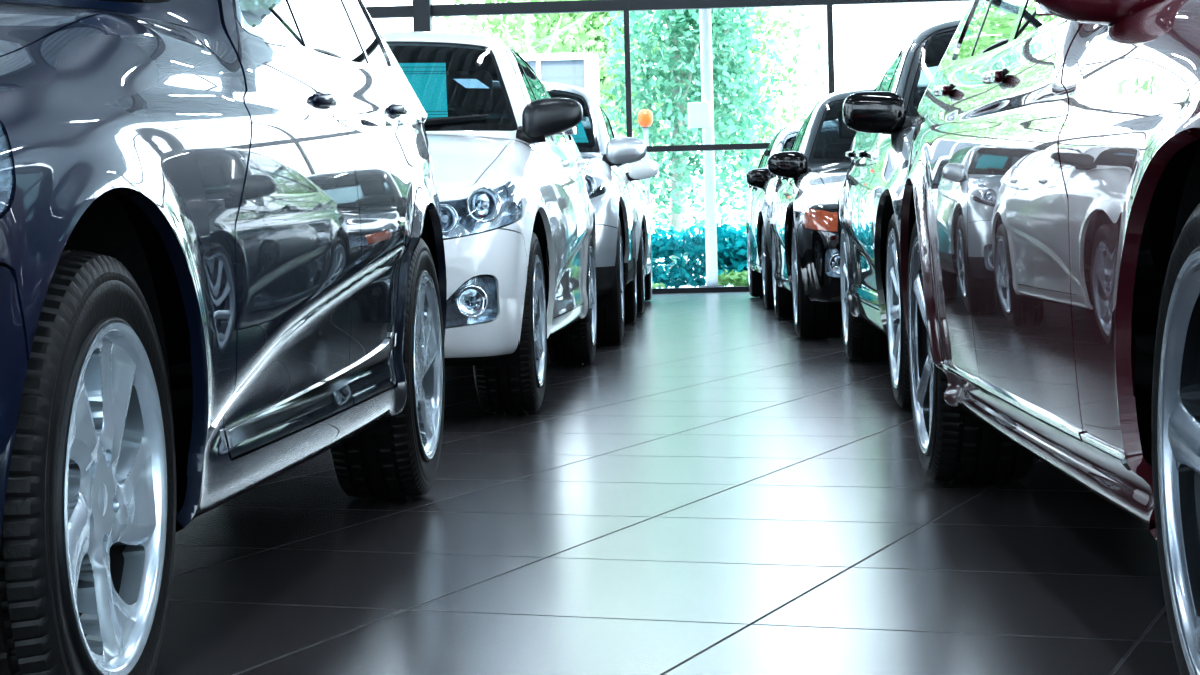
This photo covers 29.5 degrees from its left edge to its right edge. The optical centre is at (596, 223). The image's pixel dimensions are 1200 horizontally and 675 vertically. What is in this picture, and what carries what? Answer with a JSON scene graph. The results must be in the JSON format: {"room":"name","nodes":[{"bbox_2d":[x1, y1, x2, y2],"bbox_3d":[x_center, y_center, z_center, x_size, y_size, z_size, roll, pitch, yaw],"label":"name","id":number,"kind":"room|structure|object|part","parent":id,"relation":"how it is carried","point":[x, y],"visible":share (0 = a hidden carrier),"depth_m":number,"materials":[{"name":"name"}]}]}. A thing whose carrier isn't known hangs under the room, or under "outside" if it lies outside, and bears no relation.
{"room":"car showroom","nodes":[
{"label":"car showroom","id":0,"kind":"room"},
{"bbox_2d":[440,204,457,232],"bbox_3d":[-0.484,-0.016,7.109,0.092,0.092,0.058,-1,0,-16],"label":"headlight assembly","id":1,"kind":"object","parent":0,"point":[449,212],"depth_m":7.10,"materials":[{"name":"white"}]},
{"bbox_2d":[467,187,501,222],"bbox_3d":[-0.361,-0.059,7.166,0.112,0.112,0.058,-1,0,-16],"label":"headlight assembly","id":2,"kind":"object","parent":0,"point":[490,201],"depth_m":7.16,"materials":[{"name":"white"}]},
{"bbox_2d":[584,174,595,195],"bbox_3d":[-0.067,-0.188,11.352,0.112,0.112,0.058,-1,0,-17],"label":"headlight assembly","id":3,"kind":"object","parent":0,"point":[590,182],"depth_m":11.35,"materials":[{"name":"white"}]},
{"bbox_2d":[153,291,1179,674],"bbox_3d":[0.416,0.625,6.650,18.000,0.001,27.300,-1,0,0],"label":"floor","id":4,"kind":"structure","parent":0,"point":[722,489],"depth_m":4.47,"materials":[{"name":"grey tile"}]},
{"bbox_2d":[0,0,446,674],"bbox_3d":[-1.330,-0.054,4.173,1.716,1.450,4.230,-1,0,4],"label":"car","id":5,"kind":"object","parent":4,"relation":"on","point":[223,266],"visible":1,"depth_m":3.24,"materials":[{"name":"blue paint"}]},
{"bbox_2d":[0,2,126,56],"bbox_3d":[-1.435,-0.204,2.830,1.426,0.254,1.203,-1,0,4],"label":"hood","id":6,"kind":"object","parent":5,"relation":"attached to","point":[26,30],"depth_m":3.06,"materials":[{"name":"blue paint"}]},
{"bbox_3d":[-0.667,-0.520,4.166,0.168,0.372,0.559,-1,0,4],"label":"door glass","id":7,"kind":"part","parent":5,"relation":"part of","materials":[{"name":"clear glass"}]},
{"bbox_3d":[-0.517,0.308,3.923,0.020,0.055,1.013,-1,0,4],"label":"door molding","id":8,"kind":"part","parent":5,"relation":"part of","materials":[{"name":"silver metal"}]},
{"bbox_3d":[-0.639,-0.185,3.942,0.281,1.080,1.070,-1,0,4],"label":"door","id":9,"kind":"part","parent":5,"relation":"part of","materials":[{"name":"blue paint"}]},
{"bbox_3d":[-0.632,-0.524,4.673,0.194,0.408,1.670,-1,0,4],"label":"window trim","id":10,"kind":"part","parent":5,"relation":"part of","materials":[{"name":"silver metal"}]},
{"bbox_3d":[-0.504,-0.232,4.266,0.027,0.029,0.184,-1,0,4],"label":"door handle","id":11,"kind":"part","parent":5,"relation":"part of","materials":[{"name":"blue paint"}]},
{"bbox_3d":[-0.620,-0.523,4.812,0.169,0.376,0.659,-1,0,4],"label":"door glass","id":12,"kind":"part","parent":5,"relation":"part of","materials":[{"name":"glass"}]},
{"bbox_3d":[-0.569,-0.188,4.900,0.282,1.083,0.921,-1,0,4],"label":"door","id":13,"kind":"part","parent":5,"relation":"part of","materials":[{"name":"blue paint"}]},
{"bbox_3d":[-0.578,-0.512,5.327,0.146,0.311,0.319,-1,0,4],"label":"quarter glass","id":14,"kind":"part","parent":5,"relation":"part of","materials":[{"name":"glass"}]},
{"bbox_3d":[-0.463,0.272,4.698,0.020,0.069,0.531,-1,0,4],"label":"door molding","id":15,"kind":"part","parent":5,"relation":"part of","materials":[{"name":"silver metal"}]},
{"bbox_3d":[-0.446,-0.259,5.174,0.027,0.029,0.184,-1,0,4],"label":"door handle","id":16,"kind":"part","parent":5,"relation":"part of","materials":[{"name":"blue paint"}]},
{"bbox_2d":[380,31,596,413],"bbox_3d":[-0.968,-0.064,9.039,1.864,1.450,4.152,-1,0,1],"label":"car","id":17,"kind":"object","parent":4,"relation":"on","point":[518,216],"visible":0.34,"depth_m":8.04,"materials":[{"name":"white paint"}]},
{"bbox_3d":[-0.474,-0.016,7.106,0.028,0.028,0.027,-1,0,4],"label":"lamp bulb","id":18,"kind":"part","parent":17,"relation":"part of","materials":[{"name":"clear glass"}]},
{"bbox_2d":[427,134,513,186],"bbox_3d":[-1.039,-0.207,7.724,1.426,0.239,1.183,-1,0,4],"label":"hood","id":19,"kind":"object","parent":17,"relation":"attached to","point":[458,160],"depth_m":7.69,"materials":[{"name":"white paint"}]},
{"bbox_2d":[445,276,497,327],"bbox_3d":[-0.413,0.243,7.082,0.252,0.160,0.071,-1,0,-32],"label":"fog lamp","id":20,"kind":"object","parent":17,"relation":"attached to","point":[472,301],"depth_m":7.08,"materials":[{"name":"white"}]},
{"bbox_3d":[-0.351,-0.059,7.162,0.028,0.028,0.027,-1,0,4],"label":"lamp bulb","id":21,"kind":"part","parent":17,"relation":"part of","materials":[{"name":"clear glass"}]},
{"bbox_3d":[-0.284,-0.522,9.054,0.174,0.387,0.562,-1,0,4],"label":"door glass","id":22,"kind":"part","parent":17,"relation":"part of","materials":[{"name":"clear glass"}]},
{"bbox_3d":[-0.253,-0.526,9.563,0.200,0.423,1.674,-1,0,4],"label":"window trim","id":23,"kind":"part","parent":17,"relation":"part of","materials":[{"name":"black"}]},
{"bbox_3d":[-0.242,-0.525,9.701,0.175,0.391,0.661,-1,0,4],"label":"door glass","id":24,"kind":"part","parent":17,"relation":"part of","materials":[{"name":"clear glass"}]},
{"bbox_3d":[-0.255,-0.195,8.834,0.289,1.082,1.074,-1,0,4],"label":"door","id":25,"kind":"part","parent":17,"relation":"part of","materials":[{"name":"white paint"}]},
{"bbox_2d":[516,98,582,143],"bbox_3d":[-0.178,-0.384,8.507,0.251,0.170,0.120,-1,0,0],"label":"mirror","id":26,"kind":"object","parent":17,"relation":"attached to","point":[546,117],"depth_m":8.47,"materials":[{"name":"black glass"}]},
{"bbox_3d":[-0.201,-0.518,10.218,0.148,0.319,0.320,-1,0,4],"label":"quarter glass","id":27,"kind":"part","parent":17,"relation":"part of","materials":[{"name":"clear glass"}]},
{"bbox_3d":[-0.123,-0.241,9.157,0.027,0.029,0.184,-1,0,4],"label":"door handle","id":28,"kind":"part","parent":17,"relation":"part of","materials":[{"name":"white paint"}]},
{"bbox_3d":[-0.191,-0.198,9.790,0.289,1.085,0.921,-1,0,4],"label":"door","id":29,"kind":"part","parent":17,"relation":"part of","materials":[{"name":"white paint"}]},
{"bbox_3d":[-0.072,-0.268,10.066,0.027,0.029,0.184,-1,0,4],"label":"door handle","id":30,"kind":"part","parent":17,"relation":"part of","materials":[{"name":"white paint"}]},
{"bbox_2d":[541,81,646,345],"bbox_3d":[-0.724,-0.095,13.171,1.993,1.500,4.030,-1,0,-1],"label":"car","id":31,"kind":"object","parent":4,"relation":"on","point":[604,155],"visible":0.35,"depth_m":12.23,"materials":[{"name":"silver metal"}]},
{"bbox_2d":[582,156,590,171],"bbox_3d":[-0.756,-0.255,11.867,1.418,0.247,1.082,-1,0,3],"label":"hood","id":32,"kind":"object","parent":31,"relation":"attached to","point":[587,167],"depth_m":12.02,"materials":[{"name":"silver metal"}]},
{"bbox_3d":[0.042,-0.570,13.725,0.177,0.444,1.696,-1,0,3],"label":"window trim","id":33,"kind":"part","parent":31,"relation":"part of","materials":[{"name":"black"}]},
{"bbox_3d":[0.052,-0.569,13.835,0.149,0.412,0.786,-1,0,3],"label":"door glass","id":34,"kind":"part","parent":31,"relation":"part of","materials":[{"name":"clear glass"}]},
{"bbox_3d":[0.069,-0.266,12.927,0.227,0.962,0.944,-1,0,3],"label":"door","id":35,"kind":"part","parent":31,"relation":"part of","materials":[{"name":"silver metal"}]},
{"bbox_2d":[602,137,646,165],"bbox_3d":[0.150,-0.398,12.617,0.250,0.161,0.123,-1,0,0],"label":"mirror","id":36,"kind":"object","parent":31,"relation":"attached to","point":[619,150],"depth_m":12.57,"materials":[{"name":"silver glass"}]},
{"bbox_3d":[0.178,-0.091,13.881,0.095,0.606,0.972,-1,0,2],"label":"door","id":37,"kind":"part","parent":31,"relation":"part of","materials":[{"name":"silver metal"}]},
{"bbox_2d":[612,127,658,312],"bbox_3d":[-0.429,-0.078,17.249,1.874,1.450,4.033,-1,0,6],"label":"hatchback","id":38,"kind":"object","parent":4,"relation":"on","point":[635,172],"visible":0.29,"depth_m":16.64,"materials":[{"name":"white paint"}]},
{"bbox_3d":[0.237,-0.207,17.023,0.289,1.081,1.074,-1,0,3],"label":"door","id":39,"kind":"part","parent":38,"relation":"part of","materials":[{"name":"white paint"}]},
{"bbox_2d":[626,159,658,180],"bbox_3d":[0.327,-0.393,16.698,0.250,0.161,0.123,-1,0,0],"label":"mirror","id":40,"kind":"object","parent":38,"relation":"attached to","point":[645,168],"depth_m":16.65,"materials":[{"name":"white glass"}]},
{"bbox_3d":[0.278,-0.210,17.980,0.289,1.084,0.921,-1,0,3],"label":"door","id":41,"kind":"part","parent":38,"relation":"part of","materials":[{"name":"white paint"}]},
{"bbox_2d":[746,123,802,308],"bbox_3d":[2.026,-0.117,17.401,1.802,1.400,4.083,-1,0,1],"label":"hatchback","id":42,"kind":"object","parent":4,"relation":"on","point":[762,184],"visible":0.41,"depth_m":16.88,"materials":[{"name":"grey paint"}]},
{"bbox_3d":[1.250,-0.044,18.176,0.098,0.702,0.922,-1,0,2],"label":"door","id":43,"kind":"part","parent":42,"relation":"part of","materials":[{"name":"grey paint"}]},
{"bbox_2d":[746,168,775,187],"bbox_3d":[1.230,-0.332,16.898,0.246,0.161,0.133,-1,0,0],"label":"mirror","id":44,"kind":"object","parent":42,"relation":"attached to","point":[757,177],"depth_m":16.86,"materials":[{"name":"black glass"}]},
{"bbox_3d":[1.294,-0.196,17.195,0.250,1.003,1.032,-1,0,1],"label":"door","id":45,"kind":"part","parent":42,"relation":"part of","materials":[{"name":"grey paint"}]},
{"bbox_3d":[1.353,-0.541,18.057,0.155,0.341,0.612,-1,0,1],"label":"door glass","id":46,"kind":"part","parent":42,"relation":"part of","materials":[{"name":"clear glass"}]},
{"bbox_3d":[1.351,-0.543,17.926,0.182,0.373,1.608,-1,0,1],"label":"window trim","id":47,"kind":"part","parent":42,"relation":"part of","materials":[{"name":"black"}]},
{"bbox_2d":[767,87,875,338],"bbox_3d":[1.962,-0.125,13.249,1.925,1.420,4.102,-1,0,5],"label":"sedan","id":48,"kind":"object","parent":4,"relation":"on","point":[811,175],"visible":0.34,"depth_m":12.28,"materials":[{"name":"black paint"}]},
{"bbox_3d":[1.138,-0.021,14.044,0.105,0.650,0.838,-1,0,2],"label":"door","id":49,"kind":"part","parent":48,"relation":"part of","materials":[{"name":"black paint"}]},
{"bbox_2d":[767,151,810,177],"bbox_3d":[1.087,-0.328,12.878,0.245,0.161,0.134,-1,0,0],"label":"mirror","id":50,"kind":"object","parent":48,"relation":"attached to","point":[789,164],"depth_m":12.84,"materials":[{"name":"black glass"}]},
{"bbox_3d":[1.187,-0.206,13.115,0.277,1.018,1.006,-1,0,2],"label":"door","id":51,"kind":"part","parent":48,"relation":"part of","materials":[{"name":"black paint"}]},
{"bbox_3d":[1.253,-0.531,13.945,0.184,0.395,0.579,-1,0,2],"label":"door glass","id":52,"kind":"part","parent":48,"relation":"part of","materials":[{"name":"clear glass"}]},
{"bbox_3d":[1.233,-0.524,13.408,0.181,0.397,0.423,-1,0,2],"label":"door glass","id":53,"kind":"part","parent":48,"relation":"part of","materials":[{"name":"clear glass"}]},
{"bbox_3d":[1.254,-0.529,13.886,0.212,0.435,1.464,-1,0,2],"label":"window trim","id":54,"kind":"part","parent":48,"relation":"part of","materials":[{"name":"silver metal"}]},
{"bbox_2d":[816,167,848,201],"bbox_3d":[1.900,-0.229,11.984,1.426,0.236,1.233,-1,0,2],"label":"hood","id":55,"kind":"object","parent":48,"relation":"attached to","point":[829,182],"depth_m":12.12,"materials":[{"name":"black paint"}]},
{"bbox_2d":[825,249,839,277],"bbox_3d":[1.232,0.201,11.358,0.214,0.158,0.058,-1,0,29],"label":"fog lamp","id":56,"kind":"object","parent":48,"relation":"attached to","point":[832,256],"depth_m":11.39,"materials":[{"name":"white"}]},
{"bbox_2d":[838,18,961,408],"bbox_3d":[1.894,-0.138,8.733,2.034,1.450,4.238,-1,0,3],"label":"sedan","id":57,"kind":"object","parent":4,"relation":"on","point":[884,119],"visible":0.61,"depth_m":8.49,"materials":[{"name":"grey paint"}]},
{"bbox_3d":[1.088,-0.298,9.832,0.027,0.029,0.184,-1,0,3],"label":"door handle","id":58,"kind":"part","parent":57,"relation":"part of","materials":[{"name":"grey paint"}]},
{"bbox_3d":[1.070,0.269,9.376,0.021,0.025,0.512,-1,0,3],"label":"door molding","id":59,"kind":"part","parent":57,"relation":"part of","materials":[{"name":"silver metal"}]},
{"bbox_3d":[1.096,-0.045,9.564,0.106,0.701,0.891,-1,0,3],"label":"door","id":60,"kind":"part","parent":57,"relation":"part of","materials":[{"name":"grey paint"}]},
{"bbox_3d":[1.035,-0.272,8.953,0.027,0.029,0.184,-1,0,3],"label":"door handle","id":61,"kind":"part","parent":57,"relation":"part of","materials":[{"name":"grey paint"}]},
{"bbox_3d":[1.033,0.270,8.604,0.020,0.024,1.024,-1,0,3],"label":"door molding","id":62,"kind":"part","parent":57,"relation":"part of","materials":[{"name":"silver metal"}]},
{"bbox_2d":[842,91,911,133],"bbox_3d":[1.022,-0.402,8.321,0.245,0.162,0.147,-1,0,0],"label":"mirror","id":63,"kind":"object","parent":57,"relation":"attached to","point":[883,112],"depth_m":8.28,"materials":[{"name":"black glass"}]},
{"bbox_3d":[1.123,-0.212,8.593,0.262,1.034,1.043,-1,0,3],"label":"door","id":64,"kind":"part","parent":57,"relation":"part of","materials":[{"name":"grey paint"}]},
{"bbox_3d":[1.206,-0.570,9.374,0.208,0.412,1.491,-1,0,3],"label":"window trim","id":65,"kind":"part","parent":57,"relation":"part of","materials":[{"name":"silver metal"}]},
{"bbox_3d":[1.206,-0.570,9.452,0.179,0.375,0.600,-1,0,3],"label":"door glass","id":66,"kind":"part","parent":57,"relation":"part of","materials":[{"name":"clear glass"}]},
{"bbox_3d":[1.111,-0.553,8.920,0.140,0.353,0.463,-1,0,22],"label":"door glass","id":67,"kind":"part","parent":57,"relation":"part of","materials":[{"name":"clear glass"}]},
{"bbox_2d":[900,0,1199,674],"bbox_3d":[1.596,-0.126,4.007,1.848,1.440,4.730,-1,0,2],"label":"sedan","id":68,"kind":"object","parent":4,"relation":"on","point":[1050,233],"visible":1,"depth_m":3.47,"materials":[{"name":"red paint"}]},
{"bbox_3d":[0.773,-0.296,5.088,0.027,0.029,0.184,-1,0,2],"label":"door handle","id":69,"kind":"part","parent":68,"relation":"part of","materials":[{"name":"red paint"}]},
{"bbox_3d":[0.751,0.308,4.683,0.024,0.019,0.593,-1,0,2],"label":"door molding","id":70,"kind":"part","parent":68,"relation":"part of","materials":[{"name":"silver metal"}]},
{"bbox_3d":[0.776,-0.024,4.820,0.103,0.674,0.870,-1,0,2],"label":"door","id":71,"kind":"part","parent":68,"relation":"part of","materials":[{"name":"red paint"}]},
{"bbox_3d":[0.903,-0.532,5.184,0.163,0.333,0.332,-1,0,2],"label":"quarter glass","id":72,"kind":"part","parent":68,"relation":"part of","materials":[{"name":"clear glass"}]},
{"bbox_3d":[0.736,-0.271,4.219,0.027,0.029,0.184,-1,0,2],"label":"door handle","id":73,"kind":"part","parent":68,"relation":"part of","materials":[{"name":"red paint"}]},
{"bbox_3d":[0.892,-0.544,4.704,0.184,0.390,0.572,-1,0,2],"label":"door glass","id":74,"kind":"part","parent":68,"relation":"part of","materials":[{"name":"clear glass"}]},
{"bbox_3d":[0.890,-0.544,4.522,0.213,0.425,1.695,-1,0,2],"label":"window trim","id":75,"kind":"part","parent":68,"relation":"part of","materials":[{"name":"silver metal"}]},
{"bbox_3d":[0.823,-0.201,3.834,0.270,1.027,1.091,-1,0,2],"label":"door","id":76,"kind":"part","parent":68,"relation":"part of","materials":[{"name":"red paint"}]},
{"bbox_3d":[0.723,0.309,3.848,0.021,0.019,1.068,-1,0,2],"label":"door molding","id":77,"kind":"part","parent":68,"relation":"part of","materials":[{"name":"silver metal"}]},
{"bbox_3d":[0.871,-0.542,4.052,0.185,0.392,0.659,-1,0,2],"label":"door glass","id":78,"kind":"part","parent":68,"relation":"part of","materials":[{"name":"clear glass"}]},
{"bbox_2d":[1034,0,1162,25],"bbox_3d":[0.766,-0.364,3.377,0.238,0.161,0.132,-1,0,0],"label":"mirror","id":79,"kind":"object","parent":68,"relation":"attached to","point":[1095,12],"depth_m":3.35,"materials":[{"name":"red glass"}]},
{"bbox_3d":[0.703,0.309,3.114,0.033,0.018,0.398,-1,0,4],"label":"sill molding","id":80,"kind":"part","parent":68,"relation":"part of","materials":[{"name":"silver metal"}]},
{"bbox_3d":[1.237,-0.186,4.413,0.460,0.580,0.140,-1,0,2],"label":"seat","id":81,"kind":"part","parent":68,"relation":"part of","materials":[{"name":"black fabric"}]},
{"bbox_2d":[366,0,971,293],"bbox_3d":[0.355,-1.674,20.236,18.011,4.600,0.220,-1,0,2],"label":"window frame","id":82,"kind":"structure","parent":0,"point":[422,12],"depth_m":20.23,"materials":[{"name":"black metal"}]},
{"bbox_2d":[653,238,747,287],"bbox_3d":[0.018,0.706,15.000,120.000,0.100,150.000,-1,0,0],"label":"ground","id":83,"kind":"structure","parent":0,"point":[660,259],"depth_m":23.30,"materials":[{"name":"white"}]},
{"bbox_2d":[408,0,655,153],"bbox_3d":[-0.872,-2.963,33.733,3.706,7.288,3.322,-1,0,30],"label":"tree","id":84,"kind":"object","parent":83,"relation":"on","point":[532,43],"visible":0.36,"depth_m":33.46,"materials":[{"name":"green plant"}]},
{"bbox_2d":[519,52,599,103],"bbox_3d":[-1.832,-0.647,28.195,3.770,2.660,2.510,-1,0,0],"label":"container","id":85,"kind":"object","parent":83,"relation":"on","point":[581,70],"visible":0.17,"depth_m":26.99,"materials":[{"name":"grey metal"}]},
{"bbox_3d":[-1.901,-1.935,28.200,3.700,0.080,2.500,-1,0,0],"label":"rail","id":86,"kind":"part","parent":85,"relation":"part of","materials":[{"name":"white metal"}]},
{"bbox_3d":[-0.033,-0.673,27.020,0.170,2.620,0.160,-1,0,0],"label":"corner post","id":87,"kind":"part","parent":85,"relation":"part of","materials":[{"name":"white metal"}]},
{"bbox_2d":[497,0,688,215],"bbox_3d":[0.015,-3.045,38.678,3.721,7.404,4.466,-1,0,0],"label":"tree","id":88,"kind":"object","parent":83,"relation":"on","point":[595,15],"visible":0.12,"depth_m":37.53,"materials":[{"name":"green plant"}]},
{"bbox_2d":[638,109,652,208],"bbox_3d":[0.562,-0.319,25.500,0.170,1.920,0.170,-1,0,0],"label":"lamp","id":89,"kind":"object","parent":83,"relation":"on","point":[645,116],"visible":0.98,"depth_m":25.47,"materials":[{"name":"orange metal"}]},
{"bbox_3d":[0.539,-1.178,25.500,0.170,0.200,0.170,-1,0,0],"label":"lamp globe","id":90,"kind":"part","parent":89,"relation":"part of","materials":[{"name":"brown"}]},
{"bbox_3d":[0.564,-0.229,25.500,0.057,1.740,0.060,-1,0,0],"label":"post","id":91,"kind":"part","parent":89,"relation":"part of","materials":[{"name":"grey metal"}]},
{"bbox_2d":[652,281,665,288],"bbox_3d":[0.280,0.546,21.399,0.731,0.185,0.435,-1,0,0],"label":"plant","id":92,"kind":"object","parent":83,"relation":"on","point":[662,285],"visible":0.04,"depth_m":21.47,"materials":[{"name":"green plant"}]},
{"bbox_2d":[599,7,785,268],"bbox_3d":[1.112,-2.546,29.591,2.547,6.351,2.899,-1,0,0],"label":"tree","id":93,"kind":"object","parent":83,"relation":"on","point":[681,33],"visible":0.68,"depth_m":29.12,"materials":[{"name":"green plant"}]},
{"bbox_2d":[651,223,747,287],"bbox_3d":[0.045,0.298,22.423,13.922,0.745,0.983,-1,0,0],"label":"hedge","id":94,"kind":"object","parent":83,"relation":"on","point":[731,252],"visible":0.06,"depth_m":22.25,"materials":[{"name":"teal plant"}]},
{"bbox_2d":[699,9,723,286],"bbox_3d":[0.985,-2.881,21.300,0.220,7.020,0.220,-1,0,0],"label":"utility pole","id":95,"kind":"object","parent":83,"relation":"on","point":[704,14],"visible":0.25,"depth_m":21.25,"materials":[{"name":"white metal"}]},
{"bbox_2d":[688,102,709,127],"bbox_3d":[0.944,-1.009,21.210,0.200,0.240,0.020,-1,0,0],"label":"plate","id":96,"kind":"object","parent":95,"relation":"attached to","point":[698,112],"visible":1,"depth_m":21.20,"materials":[{"name":"white metal"}]},
{"bbox_3d":[1.076,0.603,21.300,0.220,0.050,0.220,-1,0,0],"label":"plate","id":97,"kind":"part","parent":95,"relation":"part of","materials":[{"name":"grey metal"}]},
{"bbox_2d":[718,269,748,286],"bbox_3d":[1.455,0.515,21.393,0.824,0.197,0.389,-1,0,0],"label":"plant","id":98,"kind":"object","parent":83,"relation":"on","point":[733,278],"visible":0.34,"depth_m":21.35,"materials":[{"name":"green plant"}]},
{"bbox_2d":[663,6,827,234],"bbox_3d":[2.099,-1.619,32.110,2.518,4.450,2.509,-1,0,0],"label":"tree","id":99,"kind":"object","parent":83,"relation":"on","point":[796,32],"visible":0.23,"depth_m":32.20,"materials":[{"name":"green plant"}]}
]}

